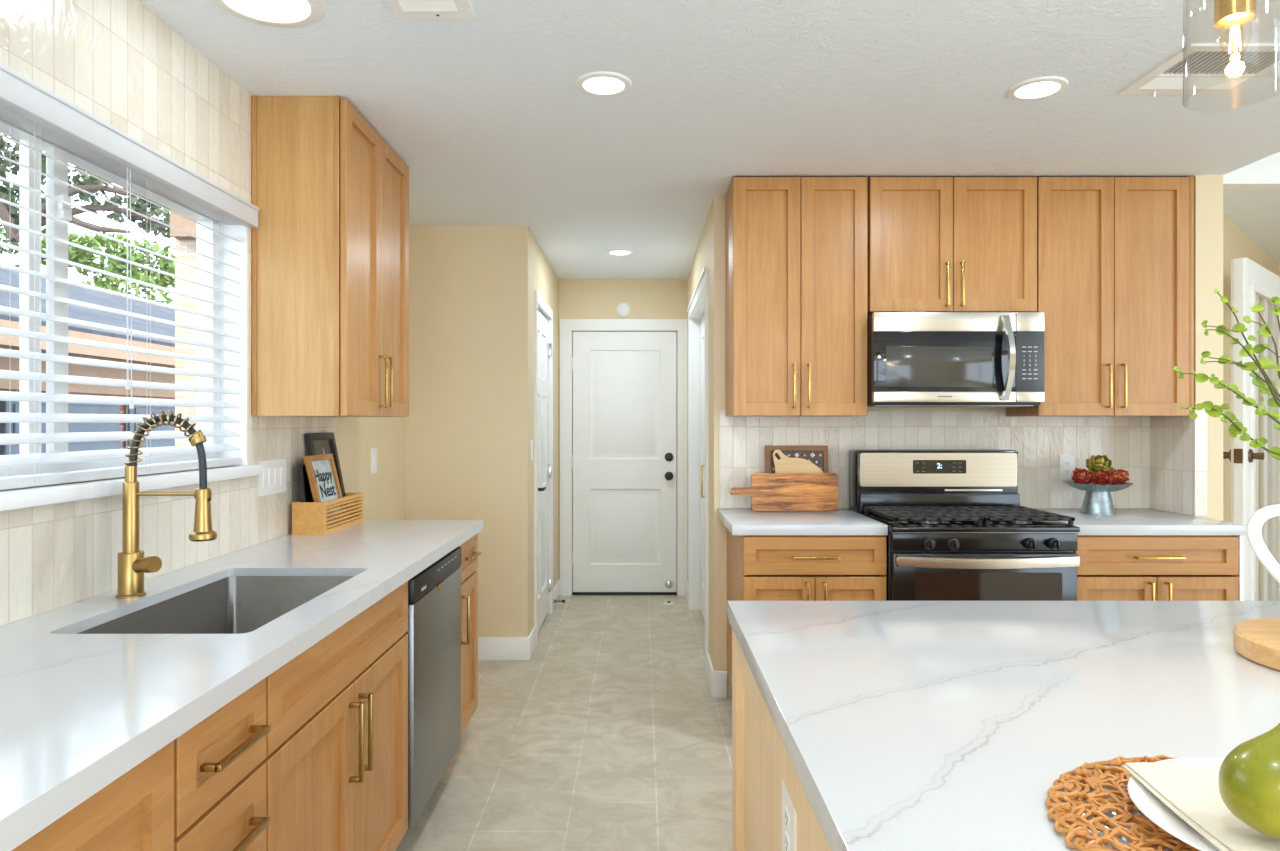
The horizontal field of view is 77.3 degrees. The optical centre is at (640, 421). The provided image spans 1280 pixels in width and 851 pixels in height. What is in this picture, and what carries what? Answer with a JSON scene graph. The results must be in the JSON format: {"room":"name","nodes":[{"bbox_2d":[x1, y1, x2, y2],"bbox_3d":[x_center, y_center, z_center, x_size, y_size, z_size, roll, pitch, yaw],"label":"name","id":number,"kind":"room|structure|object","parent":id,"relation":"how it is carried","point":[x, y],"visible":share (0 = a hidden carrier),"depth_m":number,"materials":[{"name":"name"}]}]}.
{"room":"kitchen","nodes":[
{"label":"kitchen","id":0,"kind":"room"},
{"bbox_2d":[336,417,405,519],"bbox_3d":[-1.342,0.117,4.013,0.026,2.455,1.075,0,0,0],"label":"wall","id":1,"kind":"structure","parent":0,"point":[384,491],"depth_m":4.02,"materials":[{"name":"beige paint"}]},
{"bbox_2d":[0,0,335,625],"bbox_3d":[-1.328,-0.312,1.238,0.006,1.595,4.475,0,0,0],"label":"wall tile","id":2,"kind":"structure","parent":1,"relation":"attached to","point":[116,61],"depth_m":2.12,"materials":[{"name":"beige tile"}]},
{"bbox_2d":[259,459,285,495],"bbox_3d":[-1.320,0.196,2.858,0.010,0.122,0.202,0,0,0],"label":"switch plate","id":3,"kind":"object","parent":2,"relation":"attached to","point":[272,480],"visible":0.98,"depth_m":2.85,"materials":[{"name":"white plastic"}]},
{"bbox_2d":[251,96,408,416],"bbox_3d":[-1.146,-0.565,3.089,0.354,1.088,0.746,0,0,0],"label":"upper cabinet","id":4,"kind":"object","parent":1,"relation":"attached to","point":[330,241],"visible":1,"depth_m":2.72,"materials":[{"name":"brown wood"}]},
{"bbox_2d":[371,448,376,473],"bbox_3d":[-1.324,0.193,3.975,0.010,0.122,0.075,0,0,0],"label":"switch plate","id":5,"kind":"object","parent":1,"relation":"attached to","point":[373,451],"visible":1,"depth_m":3.96,"materials":[{"name":"white plastic"}]},
{"bbox_2d":[406,226,530,636],"bbox_3d":[-1.032,0.117,4.580,0.785,2.455,0.120,0,0,0],"label":"wall","id":6,"kind":"structure","parent":0,"point":[468,423],"depth_m":4.52,"materials":[{"name":"beige paint"}]},
{"bbox_2d":[478,637,529,660],"bbox_3d":[-0.976,1.280,4.513,0.699,0.130,0.015,0,0,0],"label":"baseboard","id":7,"kind":"structure","parent":6,"relation":"attached to","point":[489,648],"depth_m":4.50,"materials":[{"name":"white paint"}]},
{"bbox_2d":[531,232,558,629],"bbox_3d":[-0.705,0.117,5.440,0.130,2.455,1.600,0,0,0],"label":"wall","id":8,"kind":"structure","parent":0,"point":[544,279],"depth_m":5.72,"materials":[{"name":"beige paint"}]},
{"bbox_2d":[531,440,533,460],"bbox_3d":[-0.635,0.165,4.680,0.010,0.118,0.070,0,0,0],"label":"switch plate","id":9,"kind":"object","parent":8,"relation":"attached to","point":[532,445],"visible":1,"depth_m":4.67,"materials":[{"name":"white plastic"}]},
{"bbox_2d":[534,290,552,646],"bbox_3d":[-0.639,0.279,5.230,0.096,2.132,0.894,0,0,0],"label":"door","id":10,"kind":"structure","parent":8,"relation":"in","point":[543,317],"depth_m":5.32,"materials":[{"name":"white paint"}]},
{"bbox_2d":[528,579,559,658],"bbox_3d":[-0.633,1.280,5.360,0.014,0.130,1.680,0,0,0],"label":"baseboard","id":11,"kind":"structure","parent":8,"relation":"attached to","point":[556,591],"depth_m":4.75,"materials":[{"name":"white paint"}]},
{"bbox_2d":[396,594,731,850],"bbox_3d":[2.100,1.385,1.150,7.400,0.080,10.700,0,0,0],"label":"floor","id":12,"kind":"structure","parent":0,"point":[612,735],"depth_m":3.32,"materials":[{"name":"tile"}]},
{"bbox_2d":[12,740,173,850],"bbox_3d":[-0.994,0.905,0.748,0.655,0.879,0.913,0,0,0],"label":"base cabinet","id":13,"kind":"object","parent":12,"relation":"on","point":[135,811],"visible":0.36,"depth_m":1.10,"materials":[{"name":"brown wood"}]},
{"bbox_2d":[0,520,482,850],"bbox_3d":[-1.002,0.443,1.863,0.645,0.040,3.165,0,0,0],"label":"countertop","id":14,"kind":"structure","parent":13,"relation":"on","point":[78,712],"depth_m":1.42,"materials":[{"name":"stone"}]},
{"bbox_2d":[115,410,216,598],"bbox_3d":[-1.153,0.197,1.938,0.238,0.451,0.080,0,0,0],"label":"faucet","id":15,"kind":"object","parent":14,"relation":"on","point":[132,564],"visible":1,"depth_m":1.93,"materials":[{"name":"gold metal"}]},
{"bbox_2d":[76,576,353,633],"bbox_3d":[-0.989,0.557,1.958,0.447,0.220,0.760,0,0,0],"label":"sink","id":16,"kind":"object","parent":14,"relation":"in","point":[233,604],"visible":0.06,"depth_m":2.30,"materials":[{"name":"metal"}]},
{"bbox_2d":[292,493,362,534],"bbox_3d":[-1.244,0.362,3.202,0.121,0.122,0.420,0,0,0],"label":"wooden crate","id":17,"kind":"object","parent":14,"relation":"on","point":[308,518],"visible":0.84,"depth_m":3.00,"materials":[{"name":"brown wood"}]},
{"bbox_2d":[297,464,313,501],"bbox_3d":[-1.276,0.287,3.072,0.043,0.252,0.120,0,0,0],"label":"picture frame","id":18,"kind":"object","parent":17,"relation":"in","point":[305,492],"visible":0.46,"depth_m":3.02,"materials":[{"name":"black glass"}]},
{"bbox_2d":[303,467,313,501],"bbox_3d":[-1.280,0.287,3.072,0.029,0.231,0.100,0,0,0],"label":"picture","id":19,"kind":"object","parent":18,"relation":"attached to","point":[307,493],"depth_m":3.06,"materials":[{"name":"black glass"}]},
{"bbox_2d":[303,454,347,525],"bbox_3d":[-1.239,0.271,3.155,0.085,0.284,0.240,0,0,0],"label":"picture frame","id":20,"kind":"object","parent":17,"relation":"in","point":[321,469],"visible":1,"depth_m":3.15,"materials":[{"name":"brown wood"}]},
{"bbox_2d":[312,460,342,521],"bbox_3d":[-1.243,0.272,3.155,0.063,0.239,0.196,0,0,0],"label":"picture","id":21,"kind":"object","parent":20,"relation":"attached to","point":[327,485],"depth_m":3.17},
{"bbox_2d":[304,432,349,518],"bbox_3d":[-1.278,0.229,3.268,0.087,0.369,0.255,0,0,0],"label":"picture frame","id":22,"kind":"object","parent":17,"relation":"in","point":[316,443],"visible":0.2,"depth_m":3.30,"materials":[{"name":"black wood"}]},
{"bbox_2d":[313,439,334,462],"bbox_3d":[-1.282,0.229,3.268,0.066,0.316,0.203,0,0,0],"label":"picture","id":23,"kind":"object","parent":22,"relation":"attached to","point":[320,446],"depth_m":3.29},
{"bbox_2d":[174,678,269,850],"bbox_3d":[-0.994,0.905,1.353,0.655,0.879,0.291,0,0,0],"label":"base cabinet","id":24,"kind":"object","parent":12,"relation":"on","point":[220,774],"visible":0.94,"depth_m":1.34,"materials":[{"name":"brown wood"}]},
{"bbox_2d":[261,581,407,850],"bbox_3d":[-0.994,0.905,1.956,0.655,0.879,0.906,0,0,0],"label":"base cabinet","id":25,"kind":"object","parent":12,"relation":"on","point":[336,760],"visible":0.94,"depth_m":1.90,"materials":[{"name":"brown wood"}]},
{"bbox_2d":[395,547,461,850],"bbox_3d":[-0.993,0.911,2.743,0.616,0.868,0.650,0,0,0],"label":"dishwasher","id":26,"kind":"object","parent":12,"relation":"on","point":[434,594],"visible":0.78,"depth_m":2.65,"materials":[{"name":"metal"}]},
{"bbox_2d":[458,533,480,734],"bbox_3d":[-0.994,0.905,3.255,0.655,0.879,0.358,0,0,0],"label":"base cabinet","id":27,"kind":"object","parent":12,"relation":"on","point":[469,576],"visible":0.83,"depth_m":3.29,"materials":[{"name":"brown wood"}]},
{"bbox_2d":[663,601,673,604],"bbox_3d":[0.206,1.335,5.920,0.080,0.021,0.080,0,0,0],"label":"door stop","id":28,"kind":"object","parent":12,"relation":"on","point":[667,602],"visible":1,"depth_m":5.90,"materials":[{"name":"white plastic"}]},
{"bbox_2d":[732,629,830,850],"bbox_3d":[1.083,0.904,1.240,1.738,0.881,1.281,0,0,0],"label":"kitchen island","id":29,"kind":"object","parent":12,"relation":"on","point":[760,757],"visible":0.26,"depth_m":1.56,"materials":[{"name":"brown wood"}]},
{"bbox_2d":[782,778,796,850],"bbox_3d":[0.230,0.637,1.245,0.007,0.128,0.100,0,0,0],"label":"wall outlet","id":30,"kind":"object","parent":29,"relation":"attached to","point":[789,816],"visible":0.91,"depth_m":1.24,"materials":[{"name":"white plastic"}]},
{"bbox_2d":[785,806,788,831],"bbox_3d":[0.228,0.618,1.245,0.003,0.028,0.033,0,0,0],"label":"socket","id":31,"kind":"object","parent":30,"relation":"attached to","point":[786,807],"depth_m":1.25,"materials":[{"name":"white paint"}]},
{"bbox_2d":[785,831,788,850],"bbox_3d":[0.228,0.656,1.245,0.003,0.028,0.033,0,0,0],"label":"socket","id":32,"kind":"object","parent":30,"relation":"attached to","point":[786,832],"depth_m":1.25,"materials":[{"name":"white paint"}]},
{"bbox_2d":[727,601,1279,850],"bbox_3d":[1.092,0.443,1.158,1.776,0.040,1.476,0,0,0],"label":"island countertop","id":33,"kind":"structure","parent":29,"relation":"on","point":[901,725],"depth_m":1.23,"materials":[{"name":"stone"}]},
{"bbox_2d":[1045,755,1199,850],"bbox_3d":[0.632,0.416,0.785,0.421,0.012,0.421,0,0,-18],"label":"placemat","id":34,"kind":"object","parent":33,"relation":"on","point":[1080,777],"visible":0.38,"depth_m":0.85,"materials":[{"name":"wicker"}]},
{"bbox_2d":[1127,757,1223,850],"bbox_3d":[0.648,0.400,0.785,0.292,0.020,0.292,0,0,0],"label":"dinner plate","id":35,"kind":"object","parent":34,"relation":"on","point":[1152,807],"visible":0.31,"depth_m":0.81,"materials":[{"name":"white ceramic"}]},
{"bbox_2d":[1122,762,1279,850],"bbox_3d":[0.655,0.387,0.750,0.280,0.010,0.299,0,0,0],"label":"napkin","id":36,"kind":"object","parent":35,"relation":"on","point":[1190,791],"visible":0.7,"depth_m":0.81,"materials":[{"name":"fabric"}]},
{"bbox_2d":[1218,723,1279,839],"bbox_3d":[0.589,0.316,0.740,0.088,0.135,0.082,0,0,33],"label":"pear","id":37,"kind":"object","parent":36,"relation":"on","point":[1249,775],"visible":1,"depth_m":0.73,"materials":[{"name":"green food"}]},
{"bbox_2d":[1233,618,1279,670],"bbox_3d":[1.243,0.402,1.393,0.340,0.042,0.340,0,0,0],"label":"round board","id":38,"kind":"object","parent":33,"relation":"on","point":[1257,640],"visible":1,"depth_m":1.42,"materials":[{"name":"brown wood"}]},
{"bbox_2d":[1247,504,1279,583],"bbox_3d":[1.241,0.244,1.421,0.305,0.273,0.208,0,0,26],"label":"pitcher","id":39,"kind":"object","parent":38,"relation":"on","point":[1256,521],"visible":1,"depth_m":1.39,"materials":[{"name":"white ceramic"}]},
{"bbox_2d":[1173,366,1279,424],"bbox_3d":[1.110,0.113,1.377,0.401,0.418,0.045,0,0,-9],"label":"leafy branch","id":40,"kind":"object","parent":39,"relation":"in","point":[1200,378],"visible":1,"depth_m":1.36,"materials":[{"name":"green plant"}]},
{"bbox_2d":[1180,401,1279,459],"bbox_3d":[1.108,0.142,1.396,0.328,0.358,0.036,0,0,-3],"label":"leafy branch","id":41,"kind":"object","parent":39,"relation":"in","point":[1235,428],"visible":1,"depth_m":1.40,"materials":[{"name":"green plant"}]},
{"bbox_2d":[1200,351,1279,415],"bbox_3d":[1.132,0.097,1.425,0.277,0.448,0.033,0,0,4],"label":"leafy branch","id":42,"kind":"object","parent":39,"relation":"in","point":[1225,359],"visible":0.94,"depth_m":1.43,"materials":[{"name":"green plant"}]},
{"bbox_2d":[1201,320,1279,406],"bbox_3d":[1.138,0.071,1.412,0.300,0.501,0.027,0,0,-2],"label":"leafy branch","id":43,"kind":"object","parent":39,"relation":"in","point":[1221,330],"visible":0.99,"depth_m":1.41,"materials":[{"name":"green plant"}]},
{"bbox_2d":[1214,289,1279,406],"bbox_3d":[1.156,0.041,1.430,0.247,0.561,0.055,0,0,16],"label":"leafy branch","id":44,"kind":"object","parent":39,"relation":"in","point":[1264,363],"visible":0.91,"depth_m":1.45,"materials":[{"name":"green plant"}]},
{"bbox_2d":[1243,304,1279,429],"bbox_3d":[1.163,0.059,1.387,0.273,0.526,0.032,0,0,-8],"label":"leafy branch","id":45,"kind":"object","parent":39,"relation":"in","point":[1264,330],"visible":0.99,"depth_m":1.38,"materials":[{"name":"green plant"}]},
{"bbox_2d":[1270,297,1279,371],"bbox_3d":[1.161,0.056,1.344,0.234,0.529,0.026,0,0,-12],"label":"leafy branch","id":46,"kind":"object","parent":39,"relation":"in","point":[1274,300],"visible":1,"depth_m":1.33,"materials":[{"name":"green plant"}]},
{"bbox_2d":[727,529,886,686],"bbox_3d":[0.715,0.905,3.584,0.590,0.879,0.667,0,0,0],"label":"base cabinet","id":47,"kind":"object","parent":12,"relation":"on","point":[759,567],"visible":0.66,"depth_m":3.29,"materials":[{"name":"brown wood"}]},
{"bbox_2d":[717,509,887,534],"bbox_3d":[0.693,0.444,3.597,0.638,0.042,0.634,0,0,0],"label":"countertop","id":48,"kind":"structure","parent":47,"relation":"on","point":[737,521],"depth_m":3.37,"materials":[{"name":"stone"}]},
{"bbox_2d":[730,473,838,510],"bbox_3d":[0.680,0.333,3.809,0.514,0.179,0.036,0,0,0],"label":"cutting board","id":49,"kind":"object","parent":48,"relation":"on","point":[767,491],"visible":1,"depth_m":3.80,"materials":[{"name":"brown wood"}]},
{"bbox_2d":[765,446,827,472],"bbox_3d":[0.757,0.269,3.884,0.304,0.308,0.042,0,0,0],"label":"board","id":50,"kind":"object","parent":48,"relation":"on","point":[818,455],"visible":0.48,"depth_m":3.89,"materials":[{"name":"brown wood"}]},
{"bbox_2d":[773,449,822,472],"bbox_3d":[0.766,0.277,3.850,0.260,0.290,0.040,0,0,0],"label":"paddle board","id":51,"kind":"object","parent":48,"relation":"on","point":[786,464],"visible":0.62,"depth_m":3.85,"materials":[{"name":"brown wood"}]},
{"bbox_2d":[849,449,1079,600],"bbox_3d":[1.394,0.739,3.541,0.764,1.212,0.719,0,0,0],"label":"gas range","id":52,"kind":"object","parent":12,"relation":"on","point":[959,529],"visible":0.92,"depth_m":3.26,"materials":[{"name":"black metal"}]},
{"bbox_2d":[858,512,1079,531],"bbox_3d":[1.395,0.434,3.517,0.761,0.026,0.567,0,0,0],"label":"cooktop","id":53,"kind":"object","parent":52,"relation":"in","point":[893,526],"depth_m":3.25,"materials":[{"name":"black metal"}]},
{"bbox_2d":[1074,535,1242,600],"bbox_3d":[2.127,0.905,3.584,0.689,0.879,0.667,0,0,0],"label":"base cabinet","id":54,"kind":"object","parent":12,"relation":"on","point":[1112,567],"visible":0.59,"depth_m":3.29,"materials":[{"name":"brown wood"}]},
{"bbox_2d":[1038,509,1246,534],"bbox_3d":[2.134,0.444,3.597,0.710,0.042,0.634,0,0,0],"label":"countertop","id":55,"kind":"structure","parent":54,"relation":"on","point":[1125,521],"depth_m":3.30,"materials":[{"name":"stone"}]},
{"bbox_2d":[1064,480,1132,514],"bbox_3d":[2.125,0.352,3.720,0.283,0.142,0.283,0,0,0],"label":"cake stand","id":56,"kind":"object","parent":55,"relation":"on","point":[1097,500],"visible":0.88,"depth_m":3.67,"materials":[{"name":"silver metal"}]},
{"bbox_2d":[1071,468,1084,482],"bbox_3d":[2.078,0.255,3.781,0.082,0.077,0.084,0,0,-23],"label":"artichoke","id":57,"kind":"object","parent":56,"relation":"on","point":[1075,469],"visible":0.3,"depth_m":3.78,"materials":[{"name":"red plant"}]},
{"bbox_2d":[1074,469,1093,483],"bbox_3d":[2.039,0.257,3.684,0.082,0.082,0.076,0,0,29],"label":"artichoke","id":58,"kind":"object","parent":56,"relation":"on","point":[1083,476],"visible":0.96,"depth_m":3.67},
{"bbox_2d":[1091,470,1112,484],"bbox_3d":[2.107,0.262,3.644,0.084,0.088,0.079,0,0,0],"label":"artichoke","id":59,"kind":"object","parent":56,"relation":"on","point":[1101,477],"visible":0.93,"depth_m":3.63,"materials":[{"name":"red plant"}]},
{"bbox_2d":[1109,469,1124,484],"bbox_3d":[2.170,0.259,3.656,0.080,0.084,0.079,0,0,0],"label":"artichoke","id":60,"kind":"object","parent":56,"relation":"on","point":[1118,477],"visible":0.8,"depth_m":3.64,"materials":[{"name":"red plant"}]},
{"bbox_2d":[1086,455,1113,473],"bbox_3d":[2.130,0.207,3.710,0.119,0.110,0.113,0,0,0],"label":"artichoke","id":61,"kind":"object","parent":60,"relation":"on","point":[1097,463],"visible":0.85,"depth_m":3.69,"materials":[{"name":"green plant"}]},
{"bbox_2d":[1114,469,1128,483],"bbox_3d":[2.218,0.257,3.712,0.084,0.082,0.081,0,0,0],"label":"artichoke","id":62,"kind":"object","parent":56,"relation":"on","point":[1125,473],"visible":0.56,"depth_m":3.69,"materials":[{"name":"red plant"}]},
{"bbox_2d":[559,279,686,594],"bbox_3d":[0.050,0.117,6.280,1.700,2.455,0.120,0,0,0],"label":"wall","id":63,"kind":"structure","parent":0,"point":[578,298],"depth_m":6.22,"materials":[{"name":"beige paint"}]},
{"bbox_2d":[560,319,686,595],"bbox_3d":[-0.126,0.274,6.232,1.005,2.143,0.135,0,0,0],"label":"door","id":64,"kind":"structure","parent":63,"relation":"in","point":[624,383],"depth_m":6.22,"materials":[{"name":"white paint"}]},
{"bbox_2d":[616,302,630,316],"bbox_3d":[-0.136,-0.872,6.200,0.112,0.112,0.038,0,0,0],"label":"smoke detector","id":65,"kind":"object","parent":63,"relation":"attached to","point":[623,309],"visible":1,"depth_m":6.19,"materials":[{"name":"white plastic"}]},
{"bbox_2d":[687,203,711,661],"bbox_3d":[0.418,0.117,5.140,0.120,2.455,2.200,0,0,0],"label":"wall","id":66,"kind":"structure","parent":0,"point":[702,258],"depth_m":4.18,"materials":[{"name":"beige paint"}]},
{"bbox_2d":[687,267,708,675],"bbox_3d":[0.405,0.263,5.015,0.146,2.165,1.580,0,0,0],"label":"door","id":67,"kind":"structure","parent":66,"relation":"in","point":[698,307],"depth_m":5.73,"materials":[{"name":"white paint"}]},
{"bbox_2d":[685,579,713,692],"bbox_3d":[0.351,1.280,5.050,0.014,0.130,2.300,0,0,0],"label":"baseboard","id":68,"kind":"structure","parent":66,"relation":"attached to","point":[709,667],"depth_m":4.14,"materials":[{"name":"white paint"}]},
{"bbox_2d":[138,0,1279,278],"bbox_3d":[2.100,-1.333,1.150,7.400,0.445,10.700,0,0,0],"label":"ceiling","id":69,"kind":"structure","parent":0,"point":[489,119],"depth_m":2.75,"materials":[{"name":"white paint"}]},
{"bbox_2d":[211,0,325,27],"bbox_3d":[-0.985,-1.106,2.100,0.294,0.008,0.294,0,0,0],"label":"recessed light","id":70,"kind":"object","parent":69,"relation":"in","point":[274,13],"visible":1,"depth_m":2.15,"materials":[{"name":"white paint"}]},
{"bbox_2d":[224,0,309,20],"bbox_3d":[-0.985,-1.107,2.100,0.220,0.004,0.220,0,0,0],"label":"diffuser","id":71,"kind":"object","parent":70,"relation":"attached to","point":[249,10],"depth_m":2.14,"materials":[{"name":"white plastic"}]},
{"bbox_2d":[387,0,475,18],"bbox_3d":[-0.558,-1.104,2.054,0.213,0.010,0.267,0,0,0],"label":"ceiling vent","id":72,"kind":"object","parent":69,"relation":"in","point":[403,9],"visible":1,"depth_m":2.14,"materials":[{"name":"white metal"}]},
{"bbox_2d":[576,71,631,95],"bbox_3d":[-0.122,-1.106,2.625,0.184,0.008,0.184,0,0,0],"label":"recessed light","id":73,"kind":"object","parent":69,"relation":"in","point":[602,83],"visible":1,"depth_m":2.61,"materials":[{"name":"white paint"}]},
{"bbox_2d":[583,77,623,93],"bbox_3d":[-0.122,-1.107,2.625,0.138,0.004,0.138,0,0,0],"label":"diffuser","id":74,"kind":"object","parent":73,"relation":"attached to","point":[591,85],"depth_m":2.63,"materials":[{"name":"white plastic"}]},
{"bbox_2d":[606,249,633,255],"bbox_3d":[-0.137,-1.106,5.220,0.184,0.008,0.184,0,0,0],"label":"recessed light","id":75,"kind":"object","parent":69,"relation":"in","point":[619,252],"visible":1,"depth_m":5.21,"materials":[{"name":"white paint"}]},
{"bbox_2d":[610,251,629,254],"bbox_3d":[-0.137,-1.107,5.220,0.138,0.004,0.138,0,0,0],"label":"diffuser","id":76,"kind":"object","parent":75,"relation":"attached to","point":[611,252],"depth_m":5.23,"materials":[{"name":"white plastic"}]},
{"bbox_2d":[1007,76,1068,100],"bbox_3d":[1.318,-1.106,2.660,0.184,0.008,0.184,0,0,0],"label":"recessed light","id":77,"kind":"object","parent":69,"relation":"in","point":[1047,86],"visible":1,"depth_m":2.65,"materials":[{"name":"white paint"}]},
{"bbox_2d":[1015,82,1059,97],"bbox_3d":[1.318,-1.107,2.660,0.138,0.004,0.138,0,0,0],"label":"diffuser","id":78,"kind":"object","parent":77,"relation":"attached to","point":[1022,89],"depth_m":2.66,"materials":[{"name":"white plastic"}]},
{"bbox_2d":[1120,43,1279,96],"bbox_3d":[1.796,-1.097,2.518,0.368,0.026,0.345,0,0,0],"label":"ceiling vent","id":79,"kind":"object","parent":69,"relation":"in","point":[1207,66],"visible":0.98,"depth_m":2.51,"materials":[{"name":"white metal"}]},
{"bbox_2d":[1183,0,1279,106],"bbox_3d":[0.921,-0.808,1.240,0.134,0.603,0.134,0,0,0],"label":"pendant lamp","id":80,"kind":"object","parent":69,"relation":"hanging from","point":[1228,14],"visible":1,"depth_m":1.24,"materials":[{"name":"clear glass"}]},
{"bbox_2d":[1214,0,1256,29],"bbox_3d":[0.921,-0.718,1.240,0.068,0.197,0.068,0,0,0],"label":"socket","id":81,"kind":"object","parent":80,"relation":"attached to","point":[1228,14],"depth_m":1.23,"materials":[{"name":"gold metal"}]},
{"bbox_2d":[712,195,1005,695],"bbox_3d":[1.489,0.117,3.980,2.262,2.455,0.120,0,0,0],"label":"wall","id":82,"kind":"structure","parent":0,"point":[719,531],"depth_m":3.92,"materials":[{"name":"beige paint"}]},
{"bbox_2d":[711,671,726,697],"bbox_3d":[0.382,1.280,3.905,0.076,0.130,0.014,0,0,0],"label":"baseboard","id":83,"kind":"structure","parent":82,"relation":"attached to","point":[718,678],"depth_m":3.90,"materials":[{"name":"white paint"}]},
{"bbox_2d":[725,176,867,415],"bbox_3d":[0.716,-0.568,3.734,0.605,1.082,0.356,0,0,0],"label":"upper cabinet","id":84,"kind":"object","parent":82,"relation":"attached to","point":[796,247],"visible":1,"depth_m":3.60,"materials":[{"name":"brown wood"}]},
{"bbox_2d":[719,411,1149,520],"bbox_3d":[1.437,0.215,3.917,2.107,0.540,0.006,0,0,0],"label":"wall tile","id":85,"kind":"structure","parent":82,"relation":"attached to","point":[1039,442],"depth_m":3.91,"materials":[{"name":"beige tile"}]},
{"bbox_2d":[1059,456,1074,479],"bbox_3d":[2.083,0.223,3.911,0.073,0.118,0.007,0,0,0],"label":"wall outlet","id":86,"kind":"object","parent":85,"relation":"attached to","point":[1066,463],"visible":0.97,"depth_m":3.91,"materials":[{"name":"white plastic"}]},
{"bbox_2d":[1064,461,1070,466],"bbox_3d":[2.083,0.203,3.909,0.033,0.028,0.003,0,0,0],"label":"socket","id":87,"kind":"object","parent":86,"relation":"attached to","point":[1066,463],"depth_m":3.91,"materials":[{"name":"white paint"}]},
{"bbox_2d":[1064,469,1070,474],"bbox_3d":[2.083,0.242,3.909,0.033,0.028,0.003,0,0,0],"label":"socket","id":88,"kind":"object","parent":86,"relation":"attached to","point":[1066,471],"depth_m":3.91,"materials":[{"name":"white paint"}]},
{"bbox_2d":[868,176,1036,314],"bbox_3d":[1.403,-0.802,3.734,0.751,0.614,0.356,0,0,0],"label":"upper cabinet","id":89,"kind":"object","parent":82,"relation":"attached to","point":[936,243],"visible":0.92,"depth_m":3.60,"materials":[{"name":"brown wood"}]},
{"bbox_2d":[868,312,1043,407],"bbox_3d":[1.393,-0.276,3.676,0.747,0.411,0.463,0,0,0],"label":"microwave","id":90,"kind":"object","parent":89,"relation":"attached to","point":[916,359],"visible":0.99,"depth_m":3.50,"materials":[{"name":"silver glass"}]},
{"bbox_2d":[1006,176,1193,415],"bbox_3d":[2.134,-0.568,3.734,0.700,1.082,0.356,0,0,0],"label":"upper cabinet","id":91,"kind":"object","parent":82,"relation":"attached to","point":[1115,254],"visible":0.95,"depth_m":3.60,"materials":[{"name":"brown wood"}]},
{"bbox_2d":[1194,175,1222,520],"bbox_3d":[2.558,0.117,3.760,0.124,2.455,0.320,0,0,0],"label":"wall","id":92,"kind":"structure","parent":0,"point":[1208,189],"depth_m":3.60,"materials":[{"name":"beige paint"}]},
{"bbox_2d":[1150,410,1206,516],"bbox_3d":[2.517,0.215,3.754,0.056,0.540,0.320,0,0,0],"label":"tile","id":93,"kind":"structure","parent":92,"relation":"attached to","point":[1178,444],"depth_m":3.70,"materials":[{"name":"beige tile"}]},
{"bbox_2d":[1223,151,1279,188],"bbox_3d":[4.160,-1.323,-0.230,3.280,0.465,7.940,0,0,0],"label":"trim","id":94,"kind":"structure","parent":92,"relation":"attached to","point":[1264,173],"depth_m":3.66,"materials":[{"name":"white paint"}]},
{"bbox_2d":[1223,213,1277,600],"bbox_3d":[3.532,-0.005,4.777,0.120,2.700,2.700,0,0,45],"label":"wall","id":95,"kind":"structure","parent":0,"point":[1236,244],"depth_m":4.41,"materials":[{"name":"beige paint"}]},
{"bbox_2d":[1223,258,1279,600],"bbox_3d":[3.125,0.281,4.048,0.884,2.103,0.170,0,0,-42],"label":"door","id":96,"kind":"structure","parent":95,"relation":"in","point":[1251,282],"depth_m":3.81,"materials":[{"name":"white paint"}]},
{"bbox_3d":[-1.403,0.117,0.220,0.144,2.455,8.840,0,0,0],"label":"wall","id":97,"kind":"structure","parent":0,"visible":0},
{"bbox_2d":[0,118,262,510],"bbox_3d":[-1.381,-0.268,1.933,0.179,0.897,1.605,0,0,0],"label":"window","id":98,"kind":"structure","parent":97,"relation":"in","point":[18,498],"depth_m":2.02,"materials":[{"name":"white plastic"}]},
{"bbox_2d":[0,63,259,489],"bbox_3d":[-1.339,-0.290,1.921,0.103,0.866,1.562,0,0,0],"label":"window blind","id":99,"kind":"object","parent":98,"relation":"attached to","point":[24,103],"visible":0.98,"depth_m":2.00,"materials":[{"name":"white plastic"}]},
{"label":"outside","id":100,"kind":"structure","parent":0,"visible":0},
{"bbox_3d":[-20.800,1.595,18.500,38.400,0.100,53.000,0,0,0],"label":"ground","id":101,"kind":"structure","parent":100,"visible":0},
{"bbox_2d":[0,219,19,254],"bbox_3d":[-20.062,-2.377,23.991,3.372,7.912,2.400,0,0,0],"label":"tree","id":102,"kind":"object","parent":101,"relation":"on","point":[10,251],"visible":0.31,"depth_m":24.02,"materials":[{"name":"green plant"}]},
{"bbox_2d":[0,132,170,267],"bbox_3d":[-11.489,-2.165,15.180,5.459,7.460,2.286,0,0,-10],"label":"tree","id":103,"kind":"object","parent":101,"relation":"on","point":[8,213],"visible":0.38,"depth_m":15.12,"materials":[{"name":"green plant"}]},
{"bbox_2d":[0,268,174,454],"bbox_3d":[-8.160,-0.115,7.500,6.680,3.320,11.800,0,0,0],"label":"fence","id":104,"kind":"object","parent":101,"relation":"on","point":[7,277],"visible":0.12,"depth_m":7.81,"materials":[{"name":"brown wood"}]},
{"bbox_2d":[41,227,174,305],"bbox_3d":[-11.660,-1.380,18.128,3.965,5.911,2.278,0,0,-26],"label":"tree","id":105,"kind":"object","parent":101,"relation":"on","point":[77,255],"visible":0.47,"depth_m":17.92,"materials":[{"name":"green plant"}]},
{"bbox_2d":[170,209,195,445],"bbox_3d":[-2.310,0.075,5.480,1.380,2.940,0.840,0,0,0],"label":"house wing","id":106,"kind":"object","parent":101,"relation":"on","point":[176,221],"visible":0.11,"depth_m":5.15,"materials":[{"name":"brick"}]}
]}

